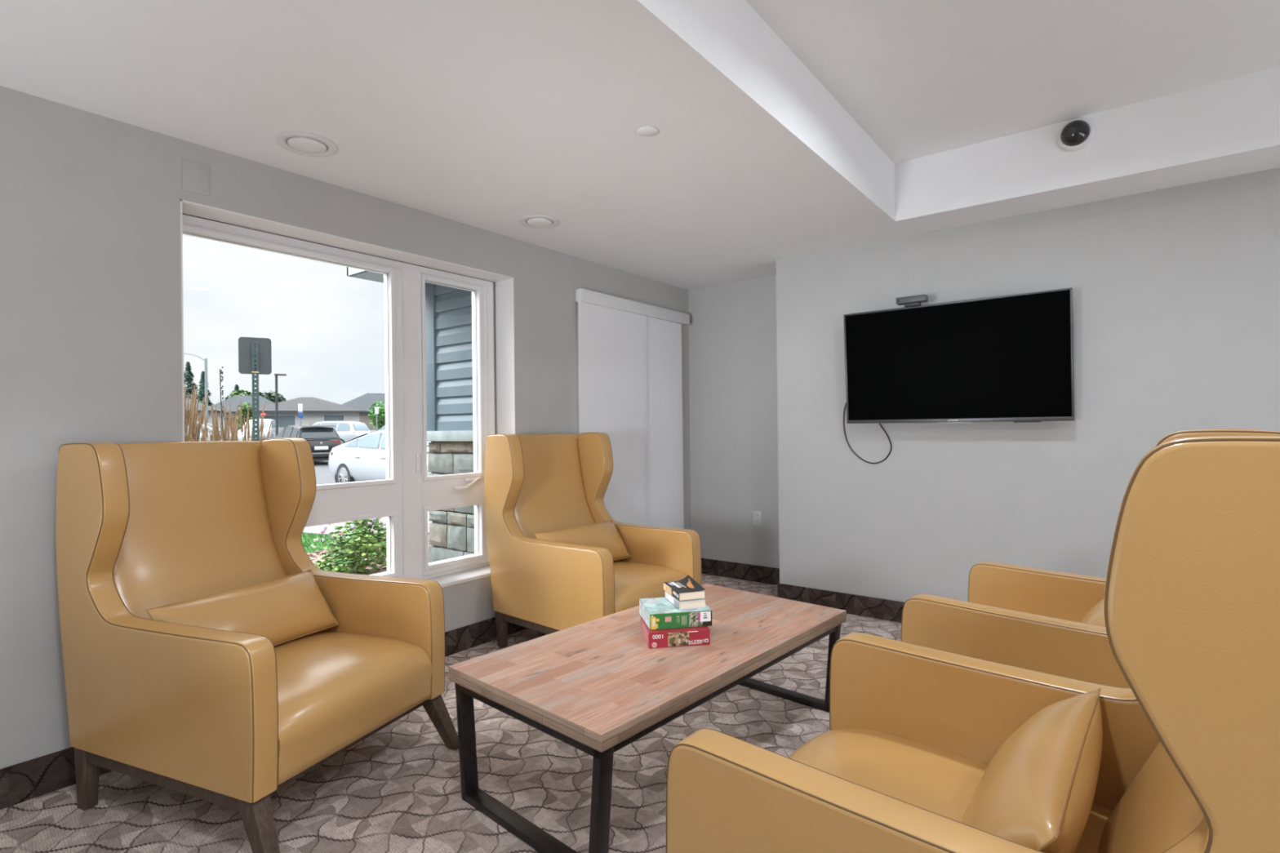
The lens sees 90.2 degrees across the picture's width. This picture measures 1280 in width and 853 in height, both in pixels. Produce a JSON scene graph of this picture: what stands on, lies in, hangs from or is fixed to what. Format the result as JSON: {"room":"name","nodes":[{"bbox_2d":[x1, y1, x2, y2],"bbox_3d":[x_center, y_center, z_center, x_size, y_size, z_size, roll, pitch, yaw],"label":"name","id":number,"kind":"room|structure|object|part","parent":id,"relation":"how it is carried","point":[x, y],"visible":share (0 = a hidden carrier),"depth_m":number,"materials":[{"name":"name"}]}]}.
{"room":"communal lounge","nodes":[
{"label":"communal lounge","id":0,"kind":"room"},
{"bbox_2d":[0,85,691,768],"bbox_3d":[-2.125,0.064,2.430,0.260,2.450,8.465,-1,0,38],"label":"wall","id":1,"kind":"structure","parent":0,"point":[91,335],"depth_m":2.39,"materials":[{"name":"grey paint"}]},
{"bbox_2d":[182,158,208,195],"bbox_3d":[-1.826,-1.023,2.621,0.004,0.127,0.095,-1,0,38],"label":"cover plate","id":2,"kind":"object","parent":1,"relation":"attached to","point":[195,175],"visible":1,"depth_m":2.62,"materials":[{"name":"grey paint"}]},
{"bbox_2d":[0,617,527,809],"bbox_3d":[-2.064,1.222,2.266,0.012,0.132,8.265,-1,0,38],"label":"baseboard","id":3,"kind":"structure","parent":1,"relation":"attached to","point":[27,780],"depth_m":2.25,"materials":[{"name":"carpet"}]},
{"bbox_2d":[182,213,495,579],"bbox_3d":[-1.448,-0.020,3.380,0.128,1.792,1.750,-1,0,38],"label":"window","id":4,"kind":"structure","parent":1,"relation":"in","point":[406,497],"depth_m":3.57,"materials":[{"name":"white plastic"}]},
{"bbox_3d":[-1.039,0.341,3.854,0.063,0.065,0.224,-1,0,38],"label":"crank handle","id":5,"kind":"part","parent":4,"relation":"part of","materials":[{"name":"white plastic"}]},
{"bbox_2d":[180,199,515,441],"bbox_3d":[-1.378,-0.018,3.325,0.166,1.810,1.760,-1,0,38],"label":"trim","id":6,"kind":"structure","parent":1,"relation":"attached to","point":[504,291],"depth_m":3.62,"materials":[{"name":"white paint"}]},
{"bbox_2d":[426,564,490,587],"bbox_3d":[-1.373,0.888,3.328,0.191,0.022,1.762,-1,0,38],"label":"trim","id":7,"kind":"structure","parent":1,"relation":"attached to","point":[450,580],"depth_m":3.71,"materials":[{"name":"white plastic"}]},
{"bbox_2d":[575,288,689,528],"bbox_3d":[-0.003,0.067,4.930,0.063,2.042,1.365,-1,0,38],"label":"blind","id":8,"kind":"object","parent":1,"relation":"attached to","point":[630,380],"visible":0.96,"depth_m":4.88,"materials":[{"name":"fabric"}]},
{"bbox_3d":[-0.177,0.110,4.694,0.003,1.960,0.780,-1,0,38],"label":"blind panel","id":9,"kind":"part","parent":8,"relation":"part of","materials":[{"name":"white fabric"}]},
{"bbox_3d":[0.192,0.106,5.194,0.003,1.960,0.560,-1,0,38],"label":"blind panel","id":10,"kind":"part","parent":8,"relation":"part of","materials":[{"name":"white fabric"}]},
{"bbox_2d":[0,573,901,852],"bbox_3d":[0.625,1.313,0.328,7.236,0.120,8.465,-1,0,38],"label":"floor","id":11,"kind":"structure","parent":0,"point":[397,789],"depth_m":2.21,"materials":[{"name":"carpet"}]},
{"bbox_2d":[55,438,458,852],"bbox_3d":[-1.360,0.664,2.361,1.053,1.232,0.828,-1,0,23],"label":"chair","id":12,"kind":"object","parent":11,"relation":"on","point":[228,719],"visible":0.98,"depth_m":2.15,"materials":[{"name":"beige leather"}]},
{"bbox_3d":[-1.878,1.184,2.167,0.069,0.204,0.052,-1,0,23],"label":"leg","id":13,"kind":"part","parent":12,"relation":"part of","materials":[{"name":"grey wood"}]},
{"bbox_3d":[-1.537,0.563,2.034,0.980,1.027,0.082,-1,0,23],"label":"panel","id":14,"kind":"part","parent":12,"relation":"part of","materials":[{"name":"beige leather"}]},
{"bbox_3d":[-1.685,0.556,2.496,0.337,0.993,0.658,-1,0,23],"label":"backrest","id":15,"kind":"part","parent":12,"relation":"part of","materials":[{"name":"beige leather"}]},
{"bbox_2d":[146,569,338,645],"bbox_3d":[-1.456,0.721,2.401,0.197,0.225,0.645,-1,0,24],"label":"lumbar cushion","id":16,"kind":"object","parent":12,"relation":"on","point":[285,609],"visible":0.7,"depth_m":2.38,"materials":[{"name":"beige leather"}]},
{"bbox_3d":[-1.370,1.099,2.366,0.820,0.046,0.796,-1,0,23],"label":"frame","id":17,"kind":"part","parent":12,"relation":"part of","materials":[{"name":"leather"}]},
{"bbox_3d":[-1.091,1.174,1.839,0.166,0.204,0.069,-1,0,23],"label":"leg","id":18,"kind":"part","parent":12,"relation":"part of","materials":[{"name":"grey wood"}]},
{"bbox_3d":[-1.253,0.561,2.716,0.980,1.027,0.082,-1,0,23],"label":"panel","id":19,"kind":"part","parent":12,"relation":"part of","materials":[{"name":"beige leather"}]},
{"bbox_3d":[-1.268,0.949,2.323,0.746,0.248,0.655,-1,0,23],"label":"seat","id":20,"kind":"part","parent":12,"relation":"part of","materials":[{"name":"beige leather"}]},
{"bbox_3d":[-0.799,1.171,2.539,0.166,0.204,0.069,-1,0,23],"label":"leg","id":21,"kind":"part","parent":12,"relation":"part of","materials":[{"name":"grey wood"}]},
{"bbox_2d":[484,432,701,648],"bbox_3d":[-0.251,0.653,3.723,1.053,1.232,0.828,-1,0,41],"label":"chair","id":22,"kind":"object","parent":11,"relation":"on","point":[535,483],"visible":0.88,"depth_m":3.68,"materials":[{"name":"beige leather"}]},
{"bbox_3d":[-0.803,1.173,3.705,0.069,0.204,0.052,-1,0,41],"label":"leg","id":23,"kind":"part","parent":22,"relation":"part of","materials":[{"name":"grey wood"}]},
{"bbox_3d":[-0.259,1.088,3.733,0.820,0.046,0.796,-1,0,41],"label":"frame","id":24,"kind":"part","parent":22,"relation":"part of","materials":[{"name":"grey wood"}]},
{"bbox_3d":[-0.522,0.554,3.469,0.980,1.027,0.082,-1,0,41],"label":"panel","id":25,"kind":"part","parent":22,"relation":"part of","materials":[{"name":"beige leather"}]},
{"bbox_3d":[-0.516,0.544,3.953,0.337,0.993,0.658,-1,0,41],"label":"backrest","id":26,"kind":"part","parent":22,"relation":"part of","materials":[{"name":"beige leather"}]},
{"bbox_2d":[533,520,631,560],"bbox_3d":[-0.329,0.710,3.792,0.198,0.225,0.646,-1,0,42],"label":"lumbar cushion","id":27,"kind":"object","parent":22,"relation":"on","point":[604,535],"visible":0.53,"depth_m":3.80,"materials":[{"name":"beige leather"}]},
{"bbox_3d":[-0.037,0.549,4.025,0.980,1.027,0.082,-1,0,41],"label":"panel","id":28,"kind":"part","parent":22,"relation":"part of","materials":[{"name":"beige leather"}]},
{"bbox_3d":[-0.175,0.938,3.659,0.746,0.248,0.655,-1,0,41],"label":"seat","id":29,"kind":"part","parent":22,"relation":"part of","materials":[{"name":"beige leather"}]},
{"bbox_2d":[448,583,846,852],"bbox_3d":[0.126,1.040,2.502,0.756,0.445,1.504,-1,0,42],"label":"coffee table","id":30,"kind":"object","parent":11,"relation":"on","point":[597,687],"visible":0.88,"depth_m":2.16,"materials":[{"name":"brown wood"}]},
{"bbox_2d":[640,617,710,648],"bbox_3d":[0.132,0.788,2.463,0.232,0.058,0.205,-1,0,-8],"label":"box","id":31,"kind":"object","parent":30,"relation":"on","point":[694,636],"visible":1,"depth_m":2.37,"materials":[{"name":"cardboard"}]},
{"bbox_2d":[640,617,648,648],"bbox_3d":[0.017,0.789,2.447,0.001,0.056,0.201,-1,0,-8],"label":"print","id":32,"kind":"object","parent":31,"relation":"attached to","point":[644,632],"depth_m":2.43},
{"bbox_2d":[640,617,709,632],"bbox_3d":[0.132,0.759,2.464,0.230,0.001,0.201,-1,0,-8],"label":"print","id":33,"kind":"object","parent":31,"relation":"on","point":[694,629],"depth_m":2.38},
{"bbox_2d":[639,597,711,630],"bbox_3d":[0.136,0.728,2.504,0.240,0.059,0.224,-1,0,-10],"label":"box","id":34,"kind":"object","parent":31,"relation":"on","point":[658,613],"visible":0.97,"depth_m":2.41,"materials":[{"name":"green cardboard"}]},
{"bbox_2d":[639,600,649,628],"bbox_3d":[0.018,0.730,2.483,0.001,0.057,0.220,-1,0,-11],"label":"print","id":35,"kind":"object","parent":34,"relation":"attached to","point":[643,612],"depth_m":2.48},
{"bbox_2d":[650,615,659,630],"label":"print","id":36,"kind":"object","parent":34,"relation":"attached to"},
{"bbox_2d":[640,597,711,614],"bbox_3d":[0.135,0.699,2.505,0.238,0.001,0.220,-1,0,-10],"label":"print","id":37,"kind":"object","parent":34,"relation":"on","point":[655,606],"depth_m":2.44},
{"bbox_2d":[665,591,705,609],"bbox_3d":[0.178,0.683,2.527,0.109,0.029,0.178,-1,0,-15],"label":"paperback book","id":38,"kind":"object","parent":34,"relation":"on","point":[699,603],"visible":0.46,"depth_m":2.45,"materials":[{"name":"paper"}]},
{"bbox_2d":[668,595,673,604],"bbox_3d":[0.123,0.684,2.523,0.001,0.021,0.060,-1,0,-16],"label":"print","id":39,"kind":"object","parent":38,"relation":"on","point":[670,598],"depth_m":2.52},
{"bbox_2d":[663,575,705,601],"bbox_3d":[0.174,0.641,2.536,0.109,0.053,0.180,-1,0,-17],"label":"paperback book","id":40,"kind":"object","parent":38,"relation":"on","point":[686,588],"visible":1,"depth_m":2.50,"materials":[{"name":"paper"}]},
{"bbox_2d":[663,582,671,595],"bbox_3d":[0.111,0.652,2.559,0.001,0.028,0.098,-1,0,-17],"label":"picture","id":41,"kind":"object","parent":40,"relation":"on","point":[666,588],"depth_m":2.56},
{"bbox_2d":[670,582,681,587],"bbox_3d":[0.144,0.637,2.565,0.014,0.001,0.092,-1,0,-17],"label":"print","id":42,"kind":"object","parent":40,"relation":"on","point":[674,584],"depth_m":2.56},
{"bbox_2d":[686,578,693,588],"bbox_3d":[0.200,0.628,2.552,0.038,0.012,0.108,-1,0,-17],"label":"picture","id":43,"kind":"object","parent":40,"relation":"on","point":[690,582],"depth_m":2.55},
{"bbox_3d":[0.211,0.728,2.405,0.052,0.055,0.001,-1,0,-10],"label":"picture panel","id":44,"kind":"part","parent":34,"relation":"part of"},
{"bbox_3d":[0.255,0.727,2.413,0.037,0.055,0.001,-1,0,-11],"label":"black panel","id":45,"kind":"part","parent":34,"relation":"part of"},
{"bbox_3d":[0.143,0.788,2.363,0.080,0.050,0.001,-1,0,-9],"label":"picture panel","id":46,"kind":"part","parent":31,"relation":"part of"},
{"bbox_3d":[0.124,0.881,2.502,0.717,0.030,1.404,-1,0,42],"label":"frame rail","id":47,"kind":"part","parent":30,"relation":"part of","materials":[{"name":"metal"}]},
{"bbox_2d":[666,429,1279,852],"bbox_3d":[0.666,0.633,1.279,1.053,1.242,0.856,-1,0,40],"label":"chair","id":48,"kind":"object","parent":11,"relation":"on","point":[1190,760],"visible":0.99,"depth_m":0.97,"materials":[{"name":"beige leather"}]},
{"bbox_3d":[0.596,0.923,1.340,0.746,0.250,0.678,-1,0,40],"label":"seat","id":49,"kind":"part","parent":48,"relation":"part of","materials":[{"name":"beige leather"}]},
{"bbox_2d":[960,688,1102,852],"bbox_3d":[0.747,0.693,1.211,0.197,0.225,0.668,-1,0,41],"label":"lumbar cushion","id":50,"kind":"object","parent":48,"relation":"on","point":[1037,792],"visible":0.95,"depth_m":1.09,"materials":[{"name":"beige leather"}]},
{"bbox_3d":[0.939,0.527,1.547,0.980,1.035,0.085,-1,0,40],"label":"panel","id":51,"kind":"part","parent":48,"relation":"part of","materials":[{"name":"beige leather"}]},
{"bbox_3d":[0.932,0.516,1.053,0.337,1.001,0.681,-1,0,40],"label":"backrest","id":52,"kind":"part","parent":48,"relation":"part of","materials":[{"name":"beige leather"}]},
{"bbox_2d":[901,428,1259,688],"bbox_3d":[1.535,0.630,2.250,1.053,1.232,0.828,-1,0,44],"label":"chair","id":53,"kind":"object","parent":11,"relation":"on","point":[1020,616],"visible":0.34,"depth_m":2.13,"materials":[{"name":"beige leather"}]},
{"bbox_3d":[1.304,0.529,1.959,0.980,1.027,0.082,-1,0,44],"label":"panel","id":54,"kind":"part","parent":53,"relation":"part of","materials":[{"name":"beige leather"}]},
{"bbox_2d":[1080,599,1105,626],"bbox_3d":[1.611,0.685,2.177,0.199,0.225,0.646,-1,0,42],"label":"lumbar cushion","id":55,"kind":"object","parent":53,"relation":"on","point":[1095,616],"visible":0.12,"depth_m":2.06,"materials":[{"name":"beige leather"}]},
{"bbox_3d":[1.816,0.524,2.490,0.980,1.027,0.082,-1,0,44],"label":"panel","id":56,"kind":"part","parent":53,"relation":"part of","materials":[{"name":"beige leather"}]},
{"bbox_2d":[427,441,474,563],"bbox_3d":[-1.222,0.768,4.735,1.166,1.303,0.057,-1,0,38],"label":"stone wall","id":57,"kind":"structure","parent":0,"point":[461,537],"depth_m":4.89,"materials":[{"name":"stone"}]},
{"bbox_2d":[431,284,474,551],"bbox_3d":[-1.168,0.057,4.829,1.144,2.750,0.244,-1,0,38],"label":"wall","id":58,"kind":"structure","parent":0,"point":[453,306],"depth_m":4.87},
{"bbox_2d":[346,266,383,282],"bbox_3d":[-1.361,-1.245,4.812,1.404,0.183,1.010,-1,0,38],"label":"roof eave","id":59,"kind":"object","parent":58,"relation":"attached to","point":[351,272],"visible":0.14,"depth_m":4.83},
{"bbox_2d":[425,282,438,431],"bbox_3d":[-1.582,-0.558,5.146,0.137,1.190,0.278,-1,0,38],"label":"trim","id":60,"kind":"structure","parent":58,"relation":"attached to","point":[430,297],"depth_m":5.02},
{"bbox_2d":[426,431,473,441],"bbox_3d":[-1.193,0.070,4.838,1.194,0.080,0.340,-1,0,38],"label":"trim","id":61,"kind":"structure","parent":58,"relation":"attached to","point":[432,436],"depth_m":4.81,"materials":[{"name":"stone"}]},
{"bbox_2d":[0,0,1279,290],"bbox_3d":[0.607,-1.514,0.320,7.196,0.635,8.465,-1,0,38],"label":"ceiling","id":62,"kind":"structure","parent":0,"point":[489,115],"depth_m":2.56,"materials":[{"name":"white paint"}]},
{"bbox_2d":[275,131,337,156],"bbox_3d":[-1.378,-1.162,2.641,0.232,0.014,0.232,-1,0,38],"label":"recessed light","id":63,"kind":"object","parent":62,"relation":"in","point":[305,144],"visible":1,"depth_m":2.62,"materials":[{"name":"white plastic"}]},
{"bbox_2d":[519,214,559,228],"bbox_3d":[-0.576,-1.169,3.662,0.232,0.014,0.232,-1,0,38],"label":"recessed light","id":64,"kind":"object","parent":62,"relation":"in","point":[536,221],"visible":1,"depth_m":3.63,"materials":[{"name":"white plastic"}]},
{"bbox_2d":[636,126,657,137],"bbox_3d":[0.029,-1.183,2.554,0.085,0.007,0.085,-1,0,38],"label":"sprinkler cover","id":65,"kind":"object","parent":62,"relation":"attached to","point":[646,131],"visible":1,"depth_m":2.55,"materials":[{"name":"metal"}]},
{"bbox_2d":[1056,117,1095,151],"bbox_3d":[2.159,-1.460,3.165,0.160,0.160,0.086,-1,0,38],"label":"dome camera","id":66,"kind":"object","parent":62,"relation":"attached to","point":[1076,134],"visible":1,"depth_m":3.15,"materials":[{"name":"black plastic"}]},
{"bbox_2d":[688,275,779,568],"bbox_3d":[0.945,0.033,5.282,1.136,2.450,0.200,-1,0,38],"label":"wall","id":67,"kind":"structure","parent":0,"point":[733,344],"depth_m":5.28,"materials":[{"name":"grey paint"}]},
{"bbox_2d":[753,511,761,525],"bbox_3d":[0.948,0.742,5.154,0.072,0.116,0.010,-1,0,38],"label":"wall outlet","id":68,"kind":"object","parent":67,"relation":"attached to","point":[757,514],"visible":1,"depth_m":5.15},
{"bbox_2d":[745,0,1279,164],"bbox_3d":[1.339,-1.690,0.521,3.675,0.300,5.277,-1,0,38],"label":"ceiling","id":69,"kind":"structure","parent":0,"point":[921,78],"depth_m":2.64,"materials":[{"name":"white paint"}]},
{"bbox_2d":[775,167,1279,602],"bbox_3d":[3.518,-0.302,3.026,5.900,3.050,0.640,-1,0,38],"label":"wall","id":70,"kind":"structure","parent":0,"point":[1176,290],"depth_m":3.60,"materials":[{"name":"grey paint"}]},
{"bbox_2d":[701,558,904,622],"bbox_3d":[3.065,1.163,3.252,6.924,0.132,0.452,-1,0,38],"label":"baseboard","id":71,"kind":"structure","parent":70,"relation":"attached to","point":[856,605],"depth_m":4.42,"materials":[{"name":"carpet"}]},
{"bbox_2d":[843,287,1074,423],"bbox_3d":[1.837,-0.374,3.786,1.224,0.710,0.116,-1,0,38],"label":"television","id":72,"kind":"object","parent":70,"relation":"attached to","point":[1010,357],"visible":1,"depth_m":3.70,"materials":[{"name":"black plastic"}]},
{"bbox_2d":[843,402,892,463],"bbox_3d":[1.472,0.005,4.155,0.314,0.477,0.052,-1,0,38],"label":"cable","id":73,"kind":"object","parent":72,"relation":"hanging from","point":[857,455],"visible":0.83,"depth_m":4.18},
{"bbox_2d":[896,293,928,306],"bbox_3d":[1.643,-0.756,3.851,0.170,0.056,0.068,-1,0,38],"label":"bar","id":74,"kind":"object","parent":72,"relation":"on","point":[913,300],"visible":1,"depth_m":3.83,"materials":[{"name":"grey plastic"}]},
{"bbox_2d":[1013,421,1041,422],"bbox_3d":[2.154,-0.028,3.543,0.130,0.008,0.026,-1,3,38],"label":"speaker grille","id":75,"kind":"object","parent":72,"relation":"attached to","point":[1014,421],"depth_m":3.54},
{"label":"outside","id":76,"kind":"structure","parent":0,"visible":0},
{"bbox_2d":[308,534,431,574],"bbox_3d":[-6.859,1.514,0.235,4.604,0.055,20.000,-1,0,38],"label":"bed","id":77,"kind":"object","parent":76,"point":[428,544],"depth_m":7.41,"materials":[{"name":"green plant"}]},
{"bbox_2d":[311,517,386,574],"bbox_3d":[-2.688,1.137,6.229,0.646,0.642,1.023,-1,0,33],"label":"flowering shrub","id":78,"kind":"object","parent":77,"relation":"on","point":[362,538],"visible":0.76,"depth_m":6.08,"materials":[{"name":"green plant"}]},
{"bbox_3d":[-2.785,1.243,6.134,0.302,0.405,0.415,-1,0,-34],"label":"stem","id":79,"kind":"part","parent":78,"relation":"part of","materials":[{"name":"green plant"}]},
{"bbox_2d":[306,547,428,574],"bbox_3d":[-3.349,1.444,6.364,1.954,0.030,2.455,-1,0,38],"label":"chips","id":80,"kind":"object","parent":77,"relation":"on","point":[313,559],"visible":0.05,"depth_m":6.87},
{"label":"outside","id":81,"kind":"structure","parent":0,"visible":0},
{"bbox_2d":[301,531,335,553],"bbox_3d":[-9.486,1.544,1.118,2.240,0.060,18.200,-1,0,38],"label":"lawn","id":82,"kind":"structure","parent":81,"point":[321,543],"depth_m":7.98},
{"bbox_2d":[184,382,213,441],"bbox_3d":[-5.230,0.484,7.312,0.689,1.992,0.714,-1,0,38],"label":"grass","id":83,"kind":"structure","parent":82,"relation":"on","point":[191,420],"depth_m":7.28,"materials":[{"name":"plant"}]},
{"bbox_2d":[190,402,252,441],"bbox_3d":[-4.669,0.599,7.163,0.750,1.748,0.676,-1,0,-10],"label":"grass","id":84,"kind":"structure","parent":82,"relation":"on","point":[216,435],"depth_m":7.10,"materials":[{"name":"plant"}]},
{"bbox_2d":[219,366,224,440],"bbox_3d":[-4.569,0.406,6.981,0.049,2.129,0.036,-1,0,4],"label":"flower stalk","id":85,"kind":"object","parent":82,"relation":"on","point":[220,371],"visible":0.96,"depth_m":6.98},
{"bbox_2d":[222,399,271,451],"bbox_3d":[-4.698,0.574,7.719,0.634,1.800,0.687,-1,0,38],"label":"grass","id":86,"kind":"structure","parent":82,"relation":"on","point":[261,427],"depth_m":7.76,"materials":[{"name":"plant"}]},
{"bbox_2d":[238,337,271,440],"bbox_3d":[-4.216,0.245,7.003,0.312,2.452,0.051,-1,0,-30],"label":"traffic sign","id":87,"kind":"object","parent":82,"relation":"on","point":[255,354],"visible":0.56,"depth_m":7.00,"materials":[{"name":"metal"}]},
{"bbox_3d":[-4.240,-0.778,7.025,0.312,0.404,0.004,-1,0,-31],"label":"sign plate","id":88,"kind":"part","parent":87,"relation":"part of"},
{"bbox_3d":[-4.216,0.271,7.004,0.064,2.400,0.033,-1,0,-30],"label":"post","id":89,"kind":"part","parent":87,"relation":"part of","materials":[{"name":"green metal"}]},
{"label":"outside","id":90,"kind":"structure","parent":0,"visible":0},
{"bbox_2d":[229,429,429,550],"bbox_3d":[-37.367,0.333,60.220,126.000,3.245,170.000,-1,0,38],"label":"road","id":91,"kind":"structure","parent":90,"point":[323,475],"depth_m":21.61,"materials":[{"name":"asphalt"}]},
{"bbox_2d":[183,361,199,400],"bbox_3d":[-66.199,-3.797,93.272,6.786,11.385,7.007,-1,0,38],"label":"conifer","id":92,"kind":"object","parent":91,"relation":"on","point":[188,375],"visible":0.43,"depth_m":93.05,"materials":[{"name":"green plant"}]},
{"bbox_2d":[183,352,208,423],"bbox_3d":[-31.518,-1.939,44.614,2.199,6.490,0.260,-1,0,-24],"label":"street lamp","id":93,"kind":"object","parent":91,"relation":"on","point":[206,359],"visible":0.51,"depth_m":44.93,"materials":[{"name":"metal"}]},
{"bbox_3d":[-31.321,-4.859,44.709,1.520,0.574,0.060,-1,0,-23],"label":"arm","id":94,"kind":"part","parent":93,"relation":"part of"},
{"bbox_2d":[195,371,213,406],"bbox_3d":[-61.885,-3.002,90.302,4.480,9.685,5.020,-1,0,38],"label":"conifer","id":95,"kind":"object","parent":91,"relation":"on","point":[202,388],"visible":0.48,"depth_m":90.06,"materials":[{"name":"green plant"}]},
{"bbox_2d":[186,398,231,429],"bbox_3d":[-39.809,0.142,52.362,9.700,5.250,9.180,-1,0,-26],"label":"bungalow","id":96,"kind":"object","parent":91,"relation":"on","point":[210,420],"visible":0.09,"depth_m":51.41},
{"bbox_2d":[187,421,250,441],"bbox_3d":[-21.054,0.571,30.042,4.680,1.738,1.866,-1,0,-26],"label":"minivan","id":97,"kind":"object","parent":91,"relation":"on","point":[209,426],"visible":0.04,"depth_m":29.73,"materials":[{"name":"grey paint"}]},
{"bbox_2d":[233,384,239,394],"bbox_3d":[-61.588,-2.289,97.051,3.847,8.274,4.422,-1,0,38],"label":"conifer","id":98,"kind":"object","parent":91,"relation":"on","point":[236,388],"visible":0.13,"depth_m":97.16,"materials":[{"name":"green plant"}]},
{"bbox_2d":[222,389,256,400],"bbox_3d":[-54.579,-1.800,87.999,5.524,6.705,5.326,-1,0,38],"label":"broadleaf tree","id":99,"kind":"object","parent":91,"relation":"on","point":[247,393],"visible":0.03,"depth_m":87.29,"materials":[{"name":"green plant"}]},
{"bbox_2d":[212,395,274,429],"bbox_3d":[-46.175,-0.420,75.277,9.100,6.500,8.180,-1,0,-26],"label":"bungalow","id":100,"kind":"object","parent":91,"relation":"on","point":[234,401],"visible":0.03,"depth_m":73.43,"materials":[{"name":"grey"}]},
{"bbox_2d":[234,402,252,430],"bbox_3d":[-28.122,-0.282,45.462,1.371,2.910,1.278,-1,0,-30],"label":"broadleaf tree","id":101,"kind":"object","parent":91,"relation":"on","point":[244,408],"visible":0.34,"depth_m":45.29,"materials":[{"name":"green plant"}]},
{"bbox_2d":[237,418,280,440],"bbox_3d":[-24.785,0.364,41.605,1.866,1.738,4.680,-1,0,-20],"label":"hatchback","id":102,"kind":"object","parent":91,"relation":"on","point":[267,421],"visible":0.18,"depth_m":40.72,"materials":[{"name":"grey paint"}]},
{"bbox_2d":[258,390,286,403],"bbox_3d":[-55.890,-1.927,96.256,5.126,7.016,4.908,-1,0,38],"label":"broadleaf tree","id":103,"kind":"object","parent":91,"relation":"on","point":[270,396],"visible":0.16,"depth_m":95.61,"materials":[{"name":"green plant"}]},
{"bbox_2d":[274,373,286,435],"bbox_3d":[-22.587,-1.007,40.092,0.650,4.600,0.240,-1,0,-23],"label":"light","id":104,"kind":"object","parent":91,"relation":"on","point":[275,375],"visible":0.92,"depth_m":39.94,"materials":[{"name":"metal"}]},
{"bbox_2d":[297,404,302,425],"bbox_3d":[-17.039,0.139,32.026,0.220,2.550,0.065,-1,0,-26],"label":"parking sign","id":105,"kind":"object","parent":91,"relation":"on","point":[300,406],"visible":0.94,"depth_m":32.00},
{"bbox_3d":[-17.049,-0.936,31.998,0.200,0.400,0.010,-1,0,-26],"label":"sign plate","id":106,"kind":"part","parent":105,"relation":"part of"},
{"bbox_3d":[-17.034,-0.566,32.011,0.210,0.300,0.025,-1,0,-26],"label":"blue plate","id":107,"kind":"part","parent":105,"relation":"part of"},
{"bbox_2d":[269,424,341,461],"bbox_3d":[-14.447,0.809,27.301,2.080,1.738,4.692,-1,0,-44],"label":"suv","id":108,"kind":"object","parent":91,"relation":"on","point":[322,439],"visible":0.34,"depth_m":25.78,"materials":[{"name":"black paint"}]},
{"bbox_3d":[-12.945,1.226,25.776,1.339,0.300,0.406,-1,0,-44],"label":"bumper trim","id":109,"kind":"part","parent":108,"relation":"part of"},
{"bbox_3d":[-12.817,0.864,25.642,0.520,0.140,0.042,-1,0,-44],"label":"licence plate","id":110,"kind":"part","parent":108,"relation":"part of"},
{"bbox_2d":[251,396,366,430],"bbox_3d":[-31.341,-0.046,60.106,9.700,5.450,9.180,-1,0,-26],"label":"bungalow","id":111,"kind":"object","parent":91,"relation":"on","point":[315,410],"visible":0.43,"depth_m":57.08,"materials":[{"name":"grey"}]},
{"bbox_3d":[-31.534,-0.426,55.550,2.600,1.000,0.070,-1,0,-26],"label":"pane","id":112,"kind":"part","parent":111,"relation":"part of","materials":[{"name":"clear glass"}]},
{"bbox_3d":[-27.596,-0.469,57.512,1.600,1.100,0.070,-1,0,-26],"label":"pane","id":113,"kind":"part","parent":111,"relation":"part of","materials":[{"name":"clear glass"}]},
{"bbox_2d":[311,421,371,444],"bbox_3d":[-17.802,0.563,36.245,4.680,1.738,1.866,-1,0,8],"label":"hatchback","id":114,"kind":"object","parent":91,"relation":"on","point":[347,431],"visible":0.18,"depth_m":35.35,"materials":[{"name":"grey paint"}]},
{"bbox_2d":[341,393,385,429],"bbox_3d":[-33.632,-0.853,84.555,14.500,7.100,10.180,-1,0,-26],"label":"bungalow","id":115,"kind":"object","parent":91,"relation":"on","point":[363,402],"visible":0.03,"depth_m":80.36,"materials":[{"name":"beige brick"}]},
{"bbox_2d":[368,400,385,430],"bbox_3d":[-20.253,-0.467,49.988,2.120,3.109,2.176,-1,0,38],"label":"broadleaf tree","id":116,"kind":"object","parent":91,"relation":"on","point":[380,423],"visible":0.46,"depth_m":49.61,"materials":[{"name":"green plant"}]},
{"bbox_2d":[374,407,378,431],"bbox_3d":[-14.862,0.145,36.016,0.200,2.500,0.065,-1,0,-27],"label":"parking sign","id":117,"kind":"object","parent":91,"relation":"on","point":[376,409],"visible":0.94,"depth_m":35.99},
{"bbox_3d":[-14.862,-0.905,35.993,0.200,0.400,0.010,-1,0,-26],"label":"sign plate","id":118,"kind":"part","parent":117,"relation":"part of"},
{"bbox_2d":[328,430,431,482],"bbox_3d":[-5.315,0.798,14.830,4.772,1.513,2.040,-1,0,38],"label":"sedan","id":119,"kind":"object","parent":91,"relation":"on","point":[362,457],"visible":0.27,"depth_m":14.57,"materials":[{"name":"white paint"}]},
{"bbox_3d":[-6.934,1.182,15.004,0.784,0.784,0.104,-1,0,38],"label":"arch trim","id":120,"kind":"part","parent":119,"relation":"part of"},
{"bbox_2d":[377,425,385,431],"bbox_3d":[-15.024,0.583,39.533,1.826,1.513,4.760,-1,0,-32],"label":"sedan","id":121,"kind":"object","parent":91,"relation":"on","point":[383,428],"visible":0.02,"depth_m":39.50,"materials":[{"name":"grey paint"}]},
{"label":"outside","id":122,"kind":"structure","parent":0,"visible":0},
{"bbox_2d":[302,511,431,539],"bbox_3d":[-8.231,1.535,6.332,6.200,0.065,28.000,-1,0,38],"label":"sidewalk","id":123,"kind":"structure","parent":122,"point":[316,529],"depth_m":9.16,"materials":[{"name":"concrete"}]}
]}

